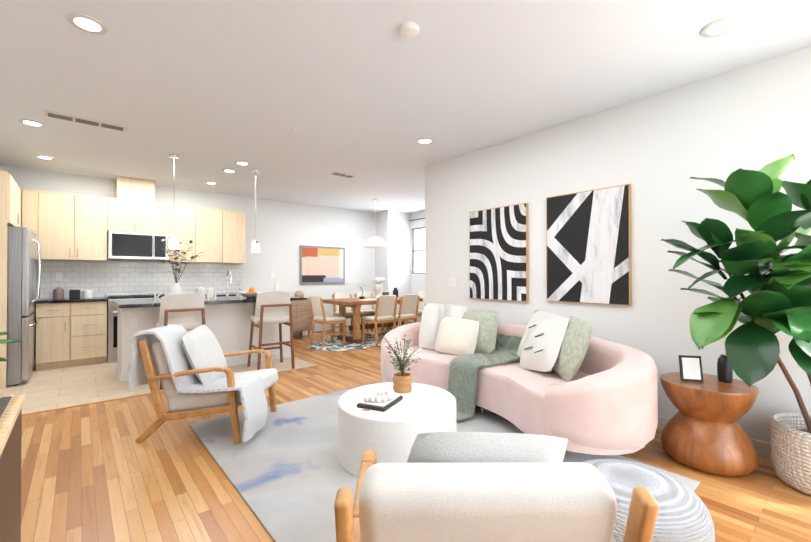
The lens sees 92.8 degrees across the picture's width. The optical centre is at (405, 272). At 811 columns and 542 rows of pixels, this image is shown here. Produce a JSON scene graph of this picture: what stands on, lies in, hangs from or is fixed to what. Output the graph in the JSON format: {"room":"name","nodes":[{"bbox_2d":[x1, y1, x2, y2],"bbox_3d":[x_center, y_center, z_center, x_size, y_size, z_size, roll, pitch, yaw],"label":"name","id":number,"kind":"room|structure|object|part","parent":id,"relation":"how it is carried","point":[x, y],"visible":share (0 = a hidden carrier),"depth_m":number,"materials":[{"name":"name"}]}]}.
{"room":"living room","nodes":[
{"label":"living room","id":0,"kind":"room"},
{"bbox_2d":[0,165,409,356],"bbox_3d":[-2.857,-0.071,7.133,7.490,2.730,0.620,0,-1,-40],"label":"wall","id":1,"kind":"structure","parent":0,"point":[285,230],"depth_m":7.88,"materials":[{"name":"white paint"}]},
{"bbox_2d":[0,170,23,225],"bbox_3d":[-4.933,-0.820,4.459,0.618,0.550,1.000,0,-1,-40],"label":"upper cabinet","id":2,"kind":"object","parent":1,"relation":"attached to","point":[10,192],"depth_m":4.29,"materials":[{"name":"brown wood"}]},
{"bbox_2d":[24,189,39,261],"bbox_3d":[-5.109,-0.644,5.269,0.160,0.930,0.328,0,-1,-40],"label":"upper cabinet","id":3,"kind":"object","parent":1,"relation":"attached to","point":[31,197],"depth_m":5.16,"materials":[{"name":"brown wood"}]},
{"bbox_2d":[40,190,107,261],"bbox_3d":[-4.765,-0.642,5.559,0.740,0.930,0.328,0,-1,-40],"label":"upper cabinet","id":4,"kind":"object","parent":1,"relation":"attached to","point":[71,243],"depth_m":5.43,"materials":[{"name":"brown wood"}]},
{"bbox_2d":[116,176,154,201],"bbox_3d":[-4.218,-1.273,6.032,0.480,0.338,0.318,0,-1,-40],"label":"cover","id":5,"kind":"object","parent":1,"relation":"attached to","point":[126,187],"depth_m":5.90,"materials":[{"name":"brown wood"}]},
{"bbox_2d":[107,230,166,261],"bbox_3d":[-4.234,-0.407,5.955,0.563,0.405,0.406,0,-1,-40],"label":"microwave","id":6,"kind":"object","parent":1,"relation":"attached to","point":[122,244],"depth_m":5.83,"materials":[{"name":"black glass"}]},
{"bbox_2d":[108,198,167,233],"bbox_3d":[-4.199,-0.859,6.038,0.740,0.490,0.328,0,-1,-40],"label":"upper cabinet","id":7,"kind":"object","parent":1,"relation":"attached to","point":[123,213],"depth_m":5.91,"materials":[{"name":"brown wood"}]},
{"bbox_2d":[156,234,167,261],"bbox_3d":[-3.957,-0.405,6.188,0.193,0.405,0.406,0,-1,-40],"label":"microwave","id":8,"kind":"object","parent":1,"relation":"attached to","point":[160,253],"depth_m":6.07,"materials":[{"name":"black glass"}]},
{"bbox_2d":[168,204,195,261],"bbox_3d":[-3.756,-0.636,6.411,0.420,0.930,0.328,0,-1,-40],"label":"upper cabinet","id":9,"kind":"object","parent":1,"relation":"attached to","point":[181,218],"depth_m":6.31,"materials":[{"name":"brown wood"}]},
{"bbox_2d":[196,206,223,265],"bbox_3d":[-3.435,-0.635,6.681,0.420,0.930,0.328,0,-1,-40],"label":"upper cabinet","id":10,"kind":"object","parent":1,"relation":"attached to","point":[209,221],"depth_m":6.57,"materials":[{"name":"brown wood"}]},
{"bbox_2d":[220,210,246,265],"bbox_3d":[-3.125,-0.633,6.943,0.390,0.930,0.328,0,-1,-40],"label":"upper cabinet","id":11,"kind":"object","parent":1,"relation":"attached to","point":[234,221],"depth_m":6.83,"materials":[{"name":"brown wood"}]},
{"bbox_2d":[293,327,348,336],"bbox_3d":[-3.231,1.243,7.048,6.580,0.100,0.014,0,-1,-40],"label":"baseboard","id":12,"kind":"structure","parent":1,"relation":"attached to","point":[347,328],"depth_m":8.16,"materials":[{"name":"white wood"}]},
{"bbox_2d":[300,245,344,283],"bbox_3d":[-1.764,-0.159,8.281,1.060,0.800,0.032,0,-1,-40],"label":"painting","id":13,"kind":"object","parent":1,"relation":"attached to","point":[321,265],"visible":0.98,"depth_m":8.25,"materials":[{"name":"multicoloured"}]},
{"bbox_2d":[0,0,810,212],"bbox_3d":[-0.078,-1.509,3.849,7.490,0.100,9.240,0,-1,-40],"label":"ceiling","id":14,"kind":"structure","parent":0,"point":[366,93],"depth_m":2.90,"materials":[{"name":"white paint"}]},
{"bbox_2d":[18,119,45,126],"bbox_3d":[-3.637,-1.455,3.763,0.193,0.008,0.193,0,-1,44],"label":"recessed light","id":15,"kind":"object","parent":14,"relation":"in","point":[29,122],"depth_m":3.76,"materials":[{"name":"white"}]},
{"bbox_2d":[34,155,54,159],"bbox_3d":[-4.538,-1.448,4.862,0.193,0.008,0.193,0,-1,41],"label":"recessed light","id":16,"kind":"object","parent":14,"relation":"in","point":[38,156],"depth_m":4.86,"materials":[{"name":"white"}]},
{"bbox_2d":[43,110,126,131],"bbox_3d":[-3.072,-1.455,3.730,0.620,0.010,0.160,0,-1,-40],"label":"ceiling vent","id":17,"kind":"object","parent":14,"relation":"in","point":[50,114],"depth_m":3.71,"materials":[{"name":"white metal"}]},
{"bbox_2d":[66,12,107,34],"bbox_3d":[-1.875,-1.466,2.280,0.193,0.008,0.193,0,-1,41],"label":"recessed light","id":18,"kind":"object","parent":14,"relation":"in","point":[93,25],"depth_m":2.27,"materials":[{"name":"white"}]},
{"bbox_2d":[169,154,179,248],"bbox_3d":[-2.869,-0.873,4.787,0.120,1.160,0.120,0,-1,-40],"label":"pendant light","id":19,"kind":"object","parent":14,"relation":"hanging from","point":[173,242],"visible":1,"depth_m":4.75,"materials":[{"name":"silver metal"}]},
{"bbox_2d":[204,181,217,184],"bbox_3d":[-3.124,-1.439,6.211,0.193,0.008,0.193,0,-1,41],"label":"recessed light","id":20,"kind":"object","parent":14,"relation":"in","point":[207,182],"depth_m":6.22,"materials":[{"name":"white"}]},
{"bbox_2d":[222,169,236,172],"bbox_3d":[-2.504,-1.444,5.491,0.193,0.008,0.193,0,0,11],"label":"recessed light","id":21,"kind":"object","parent":14,"relation":"in","point":[224,170],"depth_m":5.48,"materials":[{"name":"white"}]},
{"bbox_2d":[234,161,249,165],"bbox_3d":[-2.160,-1.446,5.114,0.193,0.008,0.193,0,-1,41],"label":"recessed light","id":22,"kind":"object","parent":14,"relation":"in","point":[243,163],"depth_m":5.11,"materials":[{"name":"white"}]},
{"bbox_2d":[251,169,259,251],"bbox_3d":[-2.123,-0.868,5.469,0.120,1.160,0.120,0,-1,-40],"label":"pendant light","id":23,"kind":"object","parent":14,"relation":"hanging from","point":[255,246],"visible":1,"depth_m":5.45,"materials":[{"name":"silver metal"}]},
{"bbox_2d":[330,172,355,177],"bbox_3d":[-0.924,-1.441,5.712,0.360,0.010,0.160,0,-1,-40],"label":"ceiling vent","id":24,"kind":"object","parent":14,"relation":"in","point":[334,173],"depth_m":5.70,"materials":[{"name":"white metal"}]},
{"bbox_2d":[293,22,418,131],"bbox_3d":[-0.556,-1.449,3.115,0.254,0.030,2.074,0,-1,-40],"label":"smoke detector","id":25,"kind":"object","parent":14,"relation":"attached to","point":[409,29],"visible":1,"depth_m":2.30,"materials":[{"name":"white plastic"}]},
{"bbox_2d":[364,199,385,247],"bbox_3d":[-0.594,-0.968,7.597,0.430,0.930,0.430,0,-1,-40],"label":"dining pendant light","id":26,"kind":"object","parent":14,"relation":"hanging from","point":[374,242],"visible":1,"depth_m":7.46,"materials":[{"name":"white"}]},
{"bbox_2d":[416,138,433,143],"bbox_3d":[0.216,-1.452,4.267,0.193,0.008,0.193,0,-1,44],"label":"recessed light","id":27,"kind":"object","parent":14,"relation":"in","point":[421,140],"depth_m":4.26,"materials":[{"name":"white"}]},
{"bbox_2d":[700,16,741,37],"bbox_3d":[1.881,-1.465,2.309,0.193,0.008,0.193,0,-1,41],"label":"recessed light","id":28,"kind":"object","parent":14,"relation":"in","point":[721,26],"depth_m":2.30,"materials":[{"name":"white"}]},
{"bbox_2d":[21,328,810,541],"bbox_3d":[-0.078,1.321,3.829,7.490,0.100,9.240,0,-1,-40],"label":"floor","id":29,"kind":"structure","parent":0,"point":[96,472],"depth_m":2.33,"materials":[{"name":"brown wood"}]},
{"bbox_2d":[0,396,24,541],"bbox_3d":[-0.997,0.886,0.100,1.024,0.720,3.080,0,-1,-40],"label":"base cabinet","id":30,"kind":"object","parent":29,"relation":"on","point":[10,458],"depth_m":1.38,"materials":[{"name":"brown wood"}]},
{"bbox_2d":[0,393,24,451],"bbox_3d":[-0.997,0.511,0.110,1.034,0.030,3.090,0,-1,-40],"label":"countertop","id":31,"kind":"structure","parent":30,"relation":"on","point":[10,406],"depth_m":1.39,"materials":[{"name":"brown wood"}]},
{"bbox_2d":[0,356,319,415],"bbox_3d":[-3.464,1.277,5.117,3.735,0.006,2.665,0,-1,-40],"label":"kitchen tile floor","id":32,"kind":"structure","parent":29,"relation":"on","point":[56,389],"depth_m":4.31,"materials":[{"name":"beige tile"}]},
{"bbox_2d":[0,222,35,388],"bbox_3d":[-4.845,0.381,4.485,0.740,1.790,0.980,0,-1,-40],"label":"fridge","id":33,"kind":"object","parent":32,"relation":"on","point":[17,243],"depth_m":4.34,"materials":[{"name":"silver metal"}]},
{"bbox_2d":[0,170,40,388],"bbox_3d":[-4.846,0.081,4.525,0.844,2.390,1.040,0,-1,-40],"label":"cabinet","id":34,"kind":"object","parent":32,"relation":"on","point":[18,300],"depth_m":4.34,"materials":[{"name":"silver metal"}]},
{"bbox_2d":[36,302,71,370],"bbox_3d":[-4.829,0.841,5.312,0.335,0.880,0.608,0,-1,-40],"label":"base cabinet","id":35,"kind":"object","parent":32,"relation":"on","point":[53,319],"depth_m":5.09,"materials":[{"name":"brown wood"}]},
{"bbox_2d":[36,298,107,301],"bbox_3d":[-4.670,0.382,5.429,0.745,0.040,0.638,0,-1,-40],"label":"countertop","id":36,"kind":"structure","parent":35,"relation":"on","point":[37,299],"depth_m":5.25,"materials":[{"name":"black stone"}]},
{"bbox_2d":[72,302,107,366],"bbox_3d":[-4.550,0.843,5.547,0.395,0.880,0.608,0,-1,-40],"label":"base cabinet","id":37,"kind":"object","parent":32,"relation":"on","point":[89,319],"depth_m":5.32,"materials":[{"name":"brown wood"}]},
{"bbox_2d":[108,298,160,362],"bbox_3d":[-4.095,0.833,5.919,0.760,0.905,0.626,0,-1,-40],"label":"base cabinet","id":38,"kind":"object","parent":32,"relation":"on","point":[112,309],"depth_m":5.47,"materials":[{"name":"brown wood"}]},
{"bbox_2d":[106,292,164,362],"bbox_3d":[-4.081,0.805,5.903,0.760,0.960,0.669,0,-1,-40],"label":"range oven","id":39,"kind":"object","parent":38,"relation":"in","point":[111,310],"depth_m":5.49,"materials":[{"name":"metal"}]},
{"bbox_2d":[108,294,167,297],"bbox_3d":[-4.092,0.365,5.918,0.740,0.030,0.560,0,-1,-40],"label":"cooktop","id":40,"kind":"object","parent":38,"relation":"on","point":[109,295],"depth_m":5.88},
{"bbox_2d":[168,294,235,296],"bbox_3d":[-3.314,0.390,6.574,1.265,0.040,0.638,0,-1,-40],"label":"countertop","id":41,"kind":"structure","parent":38,"relation":"on","point":[217,295],"depth_m":6.48,"materials":[{"name":"black stone"}]},
{"bbox_2d":[156,293,204,389],"bbox_3d":[-2.631,0.755,4.525,0.481,1.045,0.520,0,-1,-40],"label":"bar stool","id":42,"kind":"object","parent":32,"relation":"on","point":[186,311],"visible":0.46,"depth_m":4.39,"materials":[{"name":"brown wood"}]},
{"bbox_2d":[116,299,300,381],"bbox_3d":[-2.664,0.842,5.355,2.104,0.880,0.922,0,-1,-40],"label":"kitchen island","id":43,"kind":"object","parent":32,"relation":"on","point":[227,321],"depth_m":5.26,"materials":[{"name":"white"}]},
{"bbox_2d":[113,295,300,306],"bbox_3d":[-2.657,0.382,5.350,2.180,0.040,1.040,0,-1,-40],"label":"island countertop","id":44,"kind":"structure","parent":43,"relation":"on","point":[210,298],"depth_m":4.97,"materials":[{"name":"stone"}]},
{"bbox_2d":[225,271,232,298],"bbox_3d":[-2.571,0.164,5.705,0.112,0.400,0.213,0,-1,-40],"label":"faucet","id":45,"kind":"object","parent":44,"relation":"on","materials":[{"name":"silver metal"}]},
{"bbox_2d":[237,291,261,298],"bbox_3d":[-2.208,0.325,5.546,0.330,0.075,0.330,0,-1,-40],"label":"fruit bowl","id":46,"kind":"object","parent":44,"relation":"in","point":[240,294],"depth_m":5.47,"materials":[{"name":"ceramic"}]},
{"bbox_2d":[247,291,294,369],"bbox_3d":[-1.809,0.759,5.192,0.481,1.045,0.520,0,0,-36],"label":"bar stool","id":47,"kind":"object","parent":32,"relation":"on","point":[273,307],"visible":0.88,"depth_m":5.07,"materials":[{"name":"beige fabric"}]},
{"bbox_2d":[128,324,277,443],"bbox_3d":[-1.559,0.853,3.139,0.955,0.855,0.832,0,0,3],"label":"armchair","id":48,"kind":"object","parent":29,"relation":"on","point":[189,370],"visible":1,"depth_m":2.90,"materials":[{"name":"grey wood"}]},
{"bbox_2d":[274,282,312,337],"bbox_3d":[-2.375,0.740,7.479,1.060,1.111,0.458,0,-1,-40],"label":"credenza","id":49,"kind":"object","parent":29,"relation":"on","point":[302,318],"visible":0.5,"depth_m":7.50,"materials":[{"name":"brown wood"}]},
{"bbox_2d":[307,333,385,350],"bbox_3d":[-0.450,1.291,7.569,3.138,0.001,2.198,0,-1,-40],"label":"rug","id":50,"kind":"object","parent":29,"relation":"on","point":[336,344],"visible":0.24,"depth_m":6.91,"materials":[{"name":"fabric"}]},
{"bbox_2d":[309,295,345,346],"bbox_3d":[-1.423,0.850,6.977,0.530,0.887,0.454,0,-1,-40],"label":"dining chair","id":51,"kind":"object","parent":50,"relation":"on","point":[317,307],"visible":0.98,"depth_m":6.86,"materials":[{"name":"beige fabric"}]},
{"bbox_2d":[332,292,362,335],"bbox_3d":[-1.192,0.857,7.937,0.454,0.887,0.530,0,-1,-40],"label":"dining chair","id":52,"kind":"object","parent":50,"relation":"on","point":[341,295],"visible":0.58,"depth_m":7.96,"materials":[{"name":"beige fabric"}]},
{"bbox_2d":[354,291,384,334],"bbox_3d":[-0.779,0.859,8.285,0.454,0.887,0.530,0,-1,-40],"label":"dining chair","id":53,"kind":"object","parent":50,"relation":"on","point":[371,306],"visible":0.31,"depth_m":8.36,"materials":[{"name":"beige fabric"}]},
{"bbox_2d":[323,277,422,343],"bbox_3d":[-0.616,0.691,7.658,1.800,1.212,0.900,0,-1,-40],"label":"dining table","id":54,"kind":"object","parent":50,"relation":"on","point":[355,304],"visible":0.71,"depth_m":7.41,"materials":[{"name":"brown wood"}]},
{"bbox_2d":[362,295,397,345],"bbox_3d":[-0.463,0.851,7.073,0.454,0.887,0.530,0,-1,-40],"label":"dining chair","id":55,"kind":"object","parent":50,"relation":"on","point":[386,308],"visible":0.88,"depth_m":6.93,"materials":[{"name":"beige fabric"}]},
{"bbox_2d":[386,294,419,332],"bbox_3d":[-0.051,0.853,7.421,0.454,0.887,0.530,0,-1,-40],"label":"dining chair","id":56,"kind":"object","parent":50,"relation":"on","point":[408,307],"visible":0.62,"depth_m":7.25,"materials":[{"name":"beige fabric"}]},
{"bbox_2d":[401,291,424,325],"bbox_3d":[0.236,0.860,8.376,0.530,0.887,0.454,0,-1,-40],"label":"dining chair","id":57,"kind":"object","parent":50,"relation":"on","point":[421,294],"visible":0.19,"depth_m":8.51,"materials":[{"name":"beige fabric"}]},
{"bbox_2d":[189,381,699,541],"bbox_3d":[-0.017,1.258,2.757,2.140,0.012,2.980,0,-1,-40],"label":"area rug","id":58,"kind":"object","parent":29,"relation":"on","point":[287,474],"visible":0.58,"depth_m":2.57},
{"bbox_2d":[338,335,455,476],"bbox_3d":[-0.057,0.865,2.699,0.820,0.797,0.820,0,-1,-40],"label":"coffee table","id":59,"kind":"object","parent":58,"relation":"on","point":[387,422],"visible":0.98,"depth_m":2.44,"materials":[{"name":"stone"}]},
{"bbox_2d":[583,459,714,541],"bbox_3d":[0.994,1.077,1.700,0.580,0.360,0.580,0,-1,-40],"label":"pouf","id":60,"kind":"object","parent":58,"relation":"on","point":[683,515],"visible":0.62,"depth_m":1.54,"materials":[{"name":"white fabric"}]},
{"bbox_2d":[334,432,658,541],"bbox_3d":[0.196,0.852,1.229,0.720,0.832,0.842,0,0,0],"label":"armchair","id":61,"kind":"object","parent":29,"relation":"on","point":[472,487],"visible":1,"depth_m":0.90,"materials":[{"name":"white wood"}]},
{"bbox_2d":[381,303,657,454],"bbox_3d":[0.854,0.803,3.599,1.208,0.933,2.646,0,-1,-40],"label":"sofa","id":62,"kind":"object","parent":29,"relation":"on","point":[576,384],"visible":0.98,"depth_m":3.02,"materials":[{"name":"pink fabric"}]},
{"bbox_2d":[448,333,521,421],"bbox_3d":[0.755,0.936,3.525,0.963,0.621,0.534,0,-1,-40],"label":"throw","id":63,"kind":"object","parent":62,"relation":"on","point":[472,378],"depth_m":3.40,"materials":[{"name":"green fabric"}]},
{"bbox_2d":[660,342,758,476],"bbox_3d":[2.020,0.844,2.594,0.524,0.838,0.524,0,-1,-40],"label":"side table","id":64,"kind":"object","parent":29,"relation":"on","point":[703,431],"visible":0.88,"depth_m":2.44,"materials":[{"name":"brown wood"}]},
{"bbox_2d":[657,416,770,457],"bbox_3d":[1.997,1.217,3.213,0.014,0.100,5.380,0,-1,-40],"label":"baseboard","id":65,"kind":"structure","parent":29,"relation":"on","point":[763,448],"depth_m":2.67,"materials":[{"name":"white"}]},
{"bbox_2d":[660,154,810,495],"bbox_3d":[2.214,0.309,2.259,0.863,1.903,1.125,0,-1,-40],"label":"potted plant","id":66,"kind":"object","parent":29,"relation":"on","point":[771,305],"visible":1,"depth_m":2.22,"materials":[{"name":"plant"}]},
{"bbox_2d":[410,210,424,321],"bbox_3d":[1.004,-0.064,8.271,0.120,2.730,3.620,0,-1,-40],"label":"wall","id":67,"kind":"structure","parent":0,"point":[417,283],"depth_m":9.07,"materials":[{"name":"white paint"}]},
{"bbox_2d":[410,227,424,274],"bbox_3d":[0.345,-0.499,9.001,0.110,1.110,0.640,0,-1,-40],"label":"window","id":68,"kind":"structure","parent":67,"relation":"in","point":[418,251],"depth_m":9.11,"materials":[{"name":"grey glass"}]},
{"bbox_2d":[425,46,810,442],"bbox_3d":[3.001,-0.093,3.990,2.587,2.730,5.500,0,-1,-40],"label":"wall","id":69,"kind":"structure","parent":0,"point":[657,151],"depth_m":3.32,"materials":[{"name":"white paint"}]},
{"bbox_3d":[1.030,-0.210,4.350,0.036,1.040,0.780,0,-1,-40],"label":"maze canvas art","id":70,"kind":"part","parent":69,"relation":"part of"},
{"bbox_3d":[1.672,-0.236,3.589,0.036,1.040,0.770,0,-1,-40],"label":"canvas art with lines","id":71,"kind":"part","parent":69,"relation":"part of","materials":[{"name":"paint"}]}
]}

